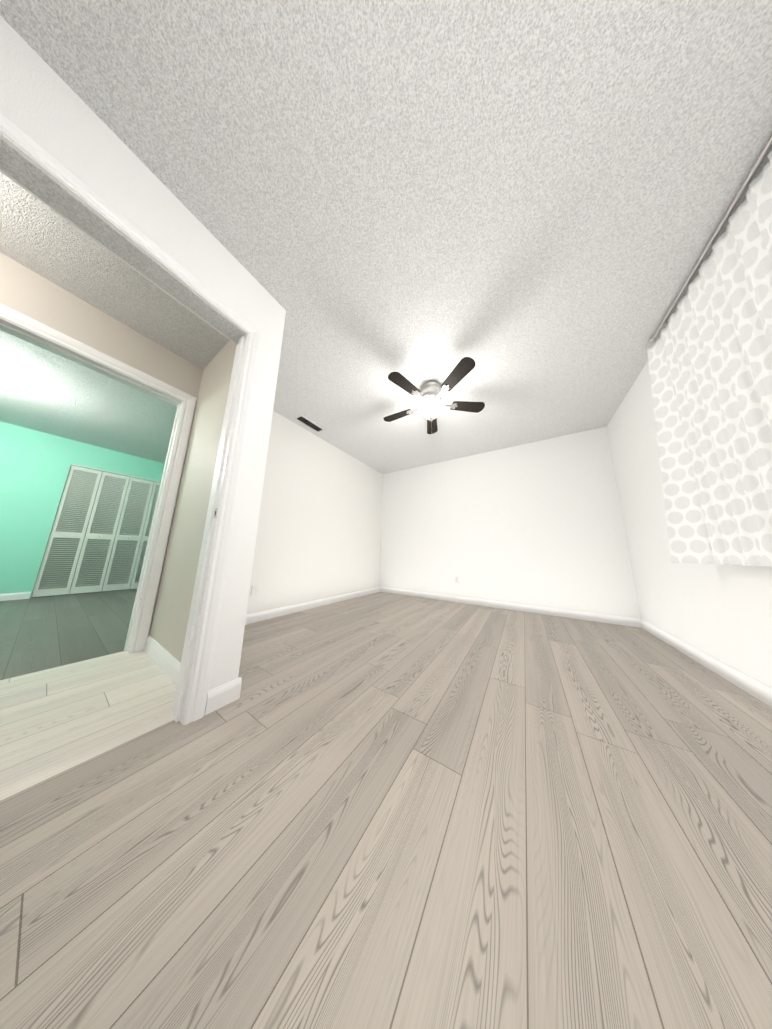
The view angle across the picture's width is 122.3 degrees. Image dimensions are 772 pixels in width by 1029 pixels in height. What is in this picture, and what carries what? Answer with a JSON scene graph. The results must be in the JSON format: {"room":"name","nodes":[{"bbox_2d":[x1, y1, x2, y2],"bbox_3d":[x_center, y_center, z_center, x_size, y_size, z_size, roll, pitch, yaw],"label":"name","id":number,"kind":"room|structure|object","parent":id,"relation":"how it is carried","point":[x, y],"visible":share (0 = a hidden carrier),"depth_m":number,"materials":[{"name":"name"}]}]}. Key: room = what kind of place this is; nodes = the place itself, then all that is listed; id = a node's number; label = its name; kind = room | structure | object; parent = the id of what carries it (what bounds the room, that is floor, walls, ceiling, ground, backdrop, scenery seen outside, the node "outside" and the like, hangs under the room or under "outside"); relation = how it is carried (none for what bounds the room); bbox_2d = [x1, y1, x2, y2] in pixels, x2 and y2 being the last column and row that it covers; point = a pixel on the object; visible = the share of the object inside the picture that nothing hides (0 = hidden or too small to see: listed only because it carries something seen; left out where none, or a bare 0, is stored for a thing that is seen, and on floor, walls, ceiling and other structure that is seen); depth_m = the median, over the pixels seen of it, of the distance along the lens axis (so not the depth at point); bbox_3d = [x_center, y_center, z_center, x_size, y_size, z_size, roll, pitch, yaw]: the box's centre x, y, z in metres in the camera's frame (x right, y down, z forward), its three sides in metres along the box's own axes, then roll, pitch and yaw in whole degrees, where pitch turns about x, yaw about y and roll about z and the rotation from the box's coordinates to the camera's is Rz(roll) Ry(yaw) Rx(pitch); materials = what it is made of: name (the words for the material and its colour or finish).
{"room":"empty bedroom","nodes":[
{"label":"empty bedroom","id":0,"kind":"room"},
{"bbox_2d":[0,421,164,597],"bbox_3d":[-5.256,-0.048,3.100,0.135,2.570,2.975,-5,-12,32],"label":"wall","id":1,"kind":"structure","parent":0,"point":[35,465],"depth_m":3.12,"materials":[{"name":"teal paint"}]},
{"bbox_2d":[0,592,30,600],"bbox_3d":[-5.518,1.024,2.386,0.014,0.094,1.590,-5,-12,32],"label":"baseboard","id":2,"kind":"structure","parent":1,"relation":"attached to","point":[14,596],"depth_m":2.95,"materials":[{"name":"white wood"}]},
{"bbox_2d":[31,465,101,596],"bbox_3d":[-5.018,0.225,3.378,0.034,2.020,0.304,-5,-12,32],"label":"bifold door","id":3,"kind":"structure","parent":1,"relation":"in","point":[66,537],"depth_m":3.36,"materials":[{"name":"white paint"}]},
{"bbox_2d":[32,467,153,592],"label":"bifold door","id":4,"kind":"structure","parent":1,"relation":"in","point":[126,543],"depth_m":3.87,"materials":[{"name":"white paint"}]},
{"bbox_2d":[69,472,129,593],"bbox_3d":[-4.838,0.274,3.626,0.067,2.020,0.304,-5,-12,32],"label":"bifold door","id":5,"kind":"structure","parent":1,"relation":"in","point":[95,552],"depth_m":3.62,"materials":[{"name":"white paint"}]},
{"bbox_2d":[71,464,160,482],"bbox_3d":[-4.771,-0.703,3.962,0.137,0.012,1.240,-5,-12,32],"label":"trim","id":6,"kind":"structure","parent":1,"relation":"attached to","point":[113,472],"depth_m":3.75,"materials":[{"name":"white wood"}]},
{"bbox_2d":[130,482,160,588],"bbox_3d":[-4.518,0.376,4.148,0.034,2.020,0.304,-5,-12,32],"label":"bifold door","id":7,"kind":"structure","parent":1,"relation":"in","point":[145,534],"depth_m":4.04,"materials":[{"name":"white paint"}]},
{"bbox_2d":[0,16,285,690],"bbox_3d":[-1.083,-0.340,0.903,0.135,2.440,1.056,-5,-12,32],"label":"wall","id":8,"kind":"structure","parent":0,"point":[42,102],"depth_m":1.03,"materials":[{"name":"white paint"}]},
{"bbox_2d":[0,109,261,724],"bbox_3d":[-1.129,-0.189,0.793,0.159,2.101,0.974,-5,-12,32],"label":"door frame","id":9,"kind":"structure","parent":8,"relation":"attached to","point":[28,173],"depth_m":1.00,"materials":[{"name":"white wood"}]},
{"bbox_2d":[204,677,241,714],"bbox_3d":[-0.793,0.884,1.043,0.014,0.094,0.143,-5,-12,32],"label":"baseboard","id":10,"kind":"structure","parent":8,"relation":"attached to","point":[218,697],"depth_m":1.03,"materials":[{"name":"white wood"}]},
{"bbox_2d":[0,252,382,632],"bbox_3d":[-1.571,-0.101,2.275,0.135,2.440,5.280,-5,-12,32],"label":"wall","id":11,"kind":"structure","parent":0,"point":[319,528],"depth_m":2.68,"materials":[{"name":"white paint"}]},
{"bbox_2d":[0,303,196,652],"bbox_3d":[-2.102,-0.108,1.419,0.159,2.123,0.976,-5,-12,32],"label":"door frame","id":12,"kind":"structure","parent":11,"relation":"attached to","point":[148,600],"depth_m":1.65,"materials":[{"name":"white wood"}]},
{"bbox_2d":[251,585,258,595],"bbox_3d":[-1.402,0.812,2.275,0.008,0.114,0.070,-5,-12,32],"label":"electrical outlet","id":13,"kind":"object","parent":11,"relation":"attached to","point":[254,590],"visible":1,"depth_m":2.27,"materials":[{"name":"white plastic"}]},
{"bbox_2d":[245,587,379,624],"bbox_3d":[-0.928,1.230,2.959,0.014,0.094,3.024,-5,-12,32],"label":"baseboard","id":14,"kind":"structure","parent":11,"relation":"attached to","point":[266,615],"depth_m":2.73,"materials":[{"name":"white wood"}]},
{"bbox_2d":[149,340,236,662],"bbox_3d":[-1.335,-0.223,1.577,1.025,2.440,0.058,-5,-12,32],"label":"wall","id":15,"kind":"structure","parent":0,"point":[169,624],"depth_m":1.58,"materials":[{"name":"grey paint"}]},
{"bbox_2d":[144,635,180,684],"bbox_3d":[-1.380,0.925,1.337,1.025,0.094,0.014,-5,-12,32],"label":"baseboard","id":16,"kind":"structure","parent":15,"relation":"attached to","point":[167,662],"depth_m":1.35,"materials":[{"name":"white wood"}]},
{"bbox_2d":[0,585,771,1028],"bbox_3d":[-1.858,1.147,2.216,7.750,0.050,5.280,-5,-12,32],"label":"floor","id":17,"kind":"structure","parent":0,"point":[380,810],"depth_m":0.59,"materials":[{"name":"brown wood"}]},
{"bbox_2d":[0,0,771,473],"bbox_3d":[-1.508,-1.344,2.478,7.050,0.080,5.280,-5,-12,32],"label":"ceiling","id":18,"kind":"structure","parent":0,"point":[524,204],"depth_m":1.00,"materials":[{"name":"white paint"}]},
{"bbox_2d":[294,414,324,432],"bbox_3d":[-1.024,-1.214,2.870,0.150,0.015,0.390,-5,-12,32],"label":"ceiling vent","id":19,"kind":"object","parent":18,"relation":"in","point":[304,420],"visible":1,"depth_m":2.85,"materials":[{"name":"metal"}]},
{"bbox_2d":[383,357,484,433],"bbox_3d":[0.420,-0.983,2.169,1.033,0.656,1.073,-5,-12,32],"label":"ceiling fan","id":20,"kind":"object","parent":18,"relation":"attached to","point":[431,407],"visible":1,"depth_m":2.09,"materials":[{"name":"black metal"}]},
{"bbox_2d":[380,427,640,618],"bbox_3d":[1.416,0.183,3.553,3.770,2.570,0.135,-5,-12,32],"label":"wall","id":21,"kind":"structure","parent":0,"point":[539,523],"depth_m":3.14,"materials":[{"name":"white paint"}]},
{"bbox_2d":[455,576,458,583],"bbox_3d":[1.156,1.065,3.462,0.070,0.114,0.008,-5,-12,32],"label":"electrical outlet","id":22,"kind":"object","parent":21,"relation":"attached to","point":[456,579],"visible":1,"depth_m":3.46,"materials":[{"name":"white plastic"}]},
{"bbox_2d":[380,587,640,627],"bbox_3d":[1.350,1.339,3.278,3.500,0.094,0.014,-5,-12,32],"label":"baseboard","id":23,"kind":"structure","parent":21,"relation":"attached to","point":[612,619],"depth_m":2.90,"materials":[{"name":"white wood"}]},
{"bbox_2d":[606,362,771,687],"bbox_3d":[1.727,-0.330,0.703,0.135,2.570,4.415,-5,-12,32],"label":"wall","id":24,"kind":"structure","parent":0,"point":[721,613],"depth_m":1.82,"materials":[{"name":"white paint"}]},
{"bbox_2d":[640,619,771,706],"bbox_3d":[1.674,0.856,0.586,0.014,0.094,4.280,-5,-12,32],"label":"baseboard","id":25,"kind":"structure","parent":24,"relation":"attached to","point":[760,691],"depth_m":1.42,"materials":[{"name":"white wood"}]},
{"bbox_2d":[648,136,771,343],"bbox_3d":[1.690,-1.469,1.026,0.092,0.045,1.514,-5,-12,32],"label":"curtain rod","id":26,"kind":"object","parent":24,"relation":"attached to","point":[736,199],"visible":0.92,"depth_m":1.08,"materials":[{"name":"silver metal"}]},
{"bbox_2d":[647,150,771,566],"bbox_3d":[1.630,-0.611,0.955,0.153,1.660,1.436,-5,-12,32],"label":"curtain","id":27,"kind":"object","parent":26,"relation":"hanging from","point":[709,351],"visible":1,"depth_m":1.15,"materials":[{"name":"white fabric"}]}
]}

